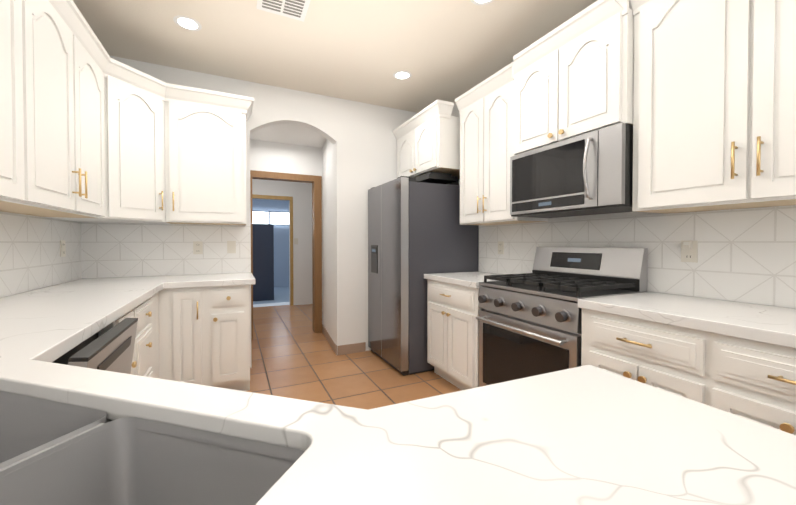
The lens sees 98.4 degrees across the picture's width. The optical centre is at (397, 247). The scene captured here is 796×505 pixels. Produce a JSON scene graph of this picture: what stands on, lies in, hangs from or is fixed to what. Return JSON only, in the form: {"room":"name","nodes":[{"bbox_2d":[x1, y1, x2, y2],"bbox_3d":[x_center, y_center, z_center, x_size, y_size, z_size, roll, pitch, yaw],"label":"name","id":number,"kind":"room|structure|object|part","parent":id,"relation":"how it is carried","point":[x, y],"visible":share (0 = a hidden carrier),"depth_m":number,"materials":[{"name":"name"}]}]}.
{"room":"kitchen","nodes":[
{"label":"kitchen","id":0,"kind":"room"},
{"bbox_2d":[0,211,77,297],"bbox_3d":[-1.271,-0.163,-0.018,0.120,2.720,6.290,0,1,-26],"label":"wall","id":1,"kind":"structure","parent":0,"point":[38,288],"depth_m":2.10,"materials":[{"name":"white tile"}]},
{"bbox_2d":[0,0,23,207],"bbox_3d":[-1.469,-0.666,0.901,0.320,0.980,1.136,0,1,-26],"label":"upper cabinet","id":2,"kind":"object","parent":1,"relation":"attached to","point":[9,70],"depth_m":1.33,"materials":[{"name":"beige wood"}]},
{"bbox_2d":[0,0,115,219],"bbox_3d":[-1.872,-0.680,1.805,0.376,0.980,1.122,0,1,-26],"label":"upper cabinet","id":3,"kind":"object","parent":1,"relation":"attached to","point":[68,85],"depth_m":1.76,"materials":[{"name":"beige wood"}]},
{"bbox_2d":[60,240,65,256],"bbox_3d":[-2.365,0.005,2.427,0.008,0.115,0.072,0,1,-26],"label":"electrical outlet","id":4,"kind":"object","parent":1,"relation":"attached to","point":[62,248],"visible":1,"depth_m":2.42,"materials":[{"name":"white plastic"}]},
{"bbox_2d":[69,220,103,222],"bbox_3d":[-2.132,-0.692,2.589,0.615,0.980,0.615,0,1,-26],"label":"upper cabinet","id":5,"kind":"object","parent":1,"relation":"attached to","point":[102,221],"depth_m":2.54,"materials":[{"name":"beige wood"}]},
{"bbox_2d":[104,68,163,223],"bbox_3d":[-1.911,-0.690,2.485,0.323,0.980,0.392,0,1,-26],"label":"upper cabinet","id":6,"kind":"object","parent":1,"relation":"attached to","point":[139,95],"depth_m":2.52,"materials":[{"name":"beige wood"}]},
{"bbox_2d":[108,56,163,87],"bbox_3d":[-1.908,-0.744,2.509,0.279,1.063,0.280,0,1,-26],"label":"upper cabinet","id":7,"kind":"object","parent":1,"relation":"attached to","point":[115,64],"depth_m":2.37,"materials":[{"name":"beige wood"}]},
{"bbox_2d":[81,55,416,367],"bbox_3d":[-1.066,-0.216,3.501,3.295,2.720,0.120,0,1,-26],"label":"wall","id":8,"kind":"structure","parent":0,"point":[360,136],"depth_m":3.68,"materials":[{"name":"white paint"}]},
{"bbox_2d":[81,222,250,278],"bbox_3d":[-1.963,0.016,3.004,1.232,0.445,0.006,0,1,-26],"label":"backsplash","id":9,"kind":"structure","parent":8,"relation":"attached to","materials":[{"name":"tile"}]},
{"bbox_2d":[193,241,202,253],"bbox_3d":[-1.791,0.001,3.079,0.072,0.115,0.008,0,1,-26],"label":"electrical outlet","id":10,"kind":"object","parent":8,"relation":"attached to","point":[197,247],"visible":1,"depth_m":3.08,"materials":[{"name":"white plastic"}]},
{"bbox_2d":[164,92,247,224],"bbox_3d":[-1.652,-0.697,2.936,0.646,0.980,0.376,0,1,-26],"label":"upper cabinet","id":11,"kind":"object","parent":8,"relation":"attached to","point":[205,140],"depth_m":2.82,"materials":[{"name":"beige wood"}]},
{"bbox_2d":[227,241,235,252],"bbox_3d":[-1.547,-0.006,3.195,0.072,0.115,0.010,0,1,-26],"label":"light switch","id":12,"kind":"object","parent":8,"relation":"attached to","point":[231,246],"visible":1,"depth_m":3.19,"materials":[{"name":"white plastic"}]},
{"bbox_2d":[337,342,365,354],"bbox_3d":[-0.500,1.091,3.719,0.313,0.100,0.011,0,1,-26],"label":"baseboard","id":13,"kind":"structure","parent":8,"relation":"attached to","point":[350,348],"depth_m":3.71,"materials":[{"name":"beige tile"}]},
{"bbox_2d":[252,199,288,286],"bbox_3d":[-4.464,-0.330,10.011,5.700,3.250,0.100,0,1,-26],"label":"wall","id":14,"kind":"structure","parent":0,"point":[281,256],"depth_m":10.38,"materials":[{"name":"blue"}]},
{"bbox_2d":[252,210,288,225],"bbox_3d":[-4.110,-0.880,10.073,3.240,0.430,0.060,0,1,-26],"label":"window panel","id":15,"kind":"object","parent":14,"relation":"attached to","point":[280,218],"visible":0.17,"depth_m":10.23,"materials":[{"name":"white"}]},
{"bbox_2d":[253,287,288,303],"bbox_3d":[-3.567,1.274,8.164,5.500,0.100,4.050,0,1,-26],"label":"floor","id":16,"kind":"structure","parent":0,"point":[281,294],"depth_m":8.59,"materials":[{"name":"blue"}]},
{"bbox_2d":[253,224,272,300],"bbox_3d":[-3.369,0.338,8.201,0.700,1.770,0.730,0,1,-26],"label":"tall cabinet","id":17,"kind":"object","parent":16,"relation":"on","point":[263,259],"depth_m":7.92,"materials":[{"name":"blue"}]},
{"bbox_2d":[252,179,311,304],"bbox_3d":[-2.624,-0.258,6.292,3.800,2.720,0.100,0,1,-26],"label":"wall","id":18,"kind":"structure","parent":0,"point":[300,193],"depth_m":6.58,"materials":[{"name":"white paint"}]},
{"bbox_2d":[252,194,292,305],"bbox_3d":[-2.410,0.069,6.332,0.926,2.065,0.019,0,1,-26],"label":"door frame","id":19,"kind":"structure","parent":18,"relation":"attached to","point":[291,231],"depth_m":6.50,"materials":[{"name":"brown wood"}]},
{"bbox_2d":[250,139,322,323],"bbox_3d":[-1.451,-0.230,4.448,1.170,2.720,0.100,0,1,-26],"label":"wall","id":20,"kind":"structure","parent":0,"point":[267,156],"depth_m":4.39,"materials":[{"name":"white paint"}]},
{"bbox_2d":[250,170,321,339],"bbox_3d":[-1.474,0.090,4.442,0.950,2.080,0.140,0,1,-26],"label":"door frame","id":21,"kind":"structure","parent":20,"relation":"attached to","point":[316,181],"depth_m":4.55,"materials":[{"name":"brown wood"}]},
{"bbox_2d":[250,124,326,147],"bbox_3d":[-1.178,-1.374,4.001,1.050,0.100,0.910,0,1,-26],"label":"ceiling","id":22,"kind":"structure","parent":0,"point":[292,134],"depth_m":4.06,"materials":[{"name":"white paint"}]},
{"bbox_2d":[322,140,333,341],"bbox_3d":[-0.800,-0.227,4.200,0.210,2.720,0.910,0,1,-26],"label":"wall","id":23,"kind":"structure","parent":0,"point":[328,220],"depth_m":3.92,"materials":[{"name":"white paint"}]},
{"bbox_2d":[322,324,336,354],"bbox_3d":[-0.834,1.085,4.137,0.011,0.100,1.033,0,1,-21],"label":"baseboard","id":24,"kind":"structure","parent":23,"relation":"attached to","point":[333,345],"depth_m":4.05,"materials":[{"name":"beige tile"}]},
{"bbox_2d":[73,0,596,112],"bbox_3d":[0.268,-1.584,0.699,3.535,0.100,6.290,0,1,-26],"label":"ceiling","id":25,"kind":"structure","parent":0,"point":[363,51],"depth_m":2.59,"materials":[{"name":"beige paint"}]},
{"bbox_2d":[173,15,201,30],"bbox_3d":[-1.458,-1.554,2.384,0.170,0.002,0.170,0,1,-26],"label":"recessed light","id":26,"kind":"object","parent":25,"relation":"in","point":[188,23],"visible":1,"depth_m":2.38,"materials":[{"name":"white"}]},
{"bbox_2d":[257,0,310,21],"bbox_3d":[-0.714,-1.548,2.152,0.300,0.013,0.300,0,1,-26],"label":"ceiling vent","id":27,"kind":"object","parent":25,"relation":"in","point":[295,9],"visible":1,"depth_m":2.21,"materials":[{"name":"white metal"}]},
{"bbox_2d":[393,71,411,79],"bbox_3d":[0.040,-1.565,3.124,0.170,0.002,0.170,0,1,-26],"label":"recessed light","id":28,"kind":"object","parent":25,"relation":"in","point":[401,75],"visible":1,"depth_m":3.12,"materials":[{"name":"white plastic"}]},
{"bbox_2d":[470,0,493,4],"bbox_3d":[0.528,-1.550,2.116,0.170,0.002,0.170,0,1,-26],"label":"recessed light","id":29,"kind":"object","parent":25,"relation":"in","point":[480,2],"visible":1,"depth_m":2.17,"materials":[{"name":"white"}]},
{"bbox_2d":[246,302,461,409],"bbox_3d":[-0.740,1.238,2.271,5.500,0.150,9.920,0,1,-26],"label":"floor","id":30,"kind":"structure","parent":0,"point":[314,367],"depth_m":3.19,"materials":[{"name":"tile"}]},
{"bbox_2d":[52,318,137,373],"bbox_3d":[-1.351,0.749,1.150,0.672,0.862,0.600,0,1,-26],"label":"dishwasher","id":31,"kind":"object","parent":30,"relation":"on","point":[112,349],"visible":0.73,"depth_m":1.26,"materials":[{"name":"silver metal"}]},
{"bbox_2d":[0,205,795,504],"bbox_3d":[-0.946,0.503,0.980,1.320,1.358,4.549,0,1,-26],"label":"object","id":32,"kind":"object","parent":30,"relation":"on","point":[656,397],"visible":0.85,"depth_m":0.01,"materials":[{"name":"white stone"}]},
{"bbox_2d":[423,271,539,288],"bbox_3d":[0.681,0.263,2.934,0.628,0.044,0.748,0,1,-26],"label":"countertop","id":33,"kind":"structure","parent":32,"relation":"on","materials":[{"name":"stone"}]},
{"bbox_2d":[368,172,478,375],"bbox_3d":[0.233,0.212,3.595,0.866,1.862,0.823,0,1,-26],"label":"fridge","id":34,"kind":"object","parent":30,"relation":"on","point":[417,231],"depth_m":3.20,"materials":[{"name":"grey metal"}]},
{"bbox_3d":[0.295,-0.683,3.530,0.320,0.070,0.630,0,1,-26],"label":"items on top of the fridge","id":35,"kind":"part","parent":34,"relation":"part of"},
{"bbox_2d":[476,247,647,386],"bbox_3d":[0.987,0.581,2.225,0.667,1.165,0.784,0,1,-26],"label":"range","id":36,"kind":"object","parent":30,"relation":"on","point":[530,324],"visible":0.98,"depth_m":2.10,"materials":[{"name":"silver metal"}]},
{"bbox_2d":[448,0,795,308],"bbox_3d":[1.808,-0.185,1.459,0.120,2.720,6.290,0,1,-26],"label":"wall","id":37,"kind":"structure","parent":0,"point":[455,111],"depth_m":2.28,"materials":[{"name":"white paint"}]},
{"bbox_2d":[396,112,455,177],"bbox_3d":[0.403,-0.985,3.631,0.520,0.485,0.884,0,1,-26],"label":"upper cabinet","id":38,"kind":"object","parent":37,"relation":"attached to","point":[430,145],"depth_m":3.28,"materials":[{"name":"beige wood"}]},
{"bbox_2d":[498,241,503,253],"bbox_3d":[0.933,0.000,3.122,0.008,0.115,0.072,0,1,-26],"label":"electrical outlet","id":39,"kind":"object","parent":37,"relation":"attached to","point":[500,247],"visible":1,"depth_m":3.12,"materials":[{"name":"white plastic"}]},
{"bbox_2d":[456,80,548,225],"bbox_3d":[0.857,-0.726,2.897,0.340,1.040,0.710,0,1,-26],"label":"upper cabinet","id":40,"kind":"object","parent":37,"relation":"attached to","point":[482,123],"depth_m":2.81,"materials":[{"name":"beige wood"}]},
{"bbox_2d":[508,104,631,219],"bbox_3d":[1.154,-0.477,2.205,0.398,0.488,0.788,0,1,-26],"label":"microwave","id":41,"kind":"object","parent":37,"relation":"attached to","point":[620,106],"depth_m":2.02,"materials":[{"name":"silver metal"}]},
{"bbox_2d":[508,0,631,143],"bbox_3d":[1.162,-0.943,2.200,0.390,0.585,0.796,0,1,-26],"label":"upper cabinet","id":42,"kind":"object","parent":37,"relation":"attached to","point":[589,72],"depth_m":2.01,"materials":[{"name":"beige wood"}]},
{"bbox_2d":[681,241,697,262],"bbox_3d":[1.539,0.019,1.827,0.036,0.115,0.072,0,1,-26],"label":"electrical outlet","id":43,"kind":"object","parent":37,"relation":"attached to","point":[689,255],"depth_m":1.82,"materials":[{"name":"white plastic"}]},
{"bbox_3d":[1.535,-0.013,1.824,0.028,0.040,0.032,0,1,-26],"label":"electrical outlet with plug-in night light","id":44,"kind":"part","parent":43,"relation":"part of","materials":[{"name":"white plastic"}]},
{"bbox_2d":[624,0,795,213],"bbox_3d":[1.563,-0.704,1.425,0.340,1.040,0.947,0,1,-26],"label":"upper cabinet","id":45,"kind":"object","parent":37,"relation":"attached to","point":[714,81],"depth_m":1.48,"materials":[{"name":"beige wood"}]}
]}

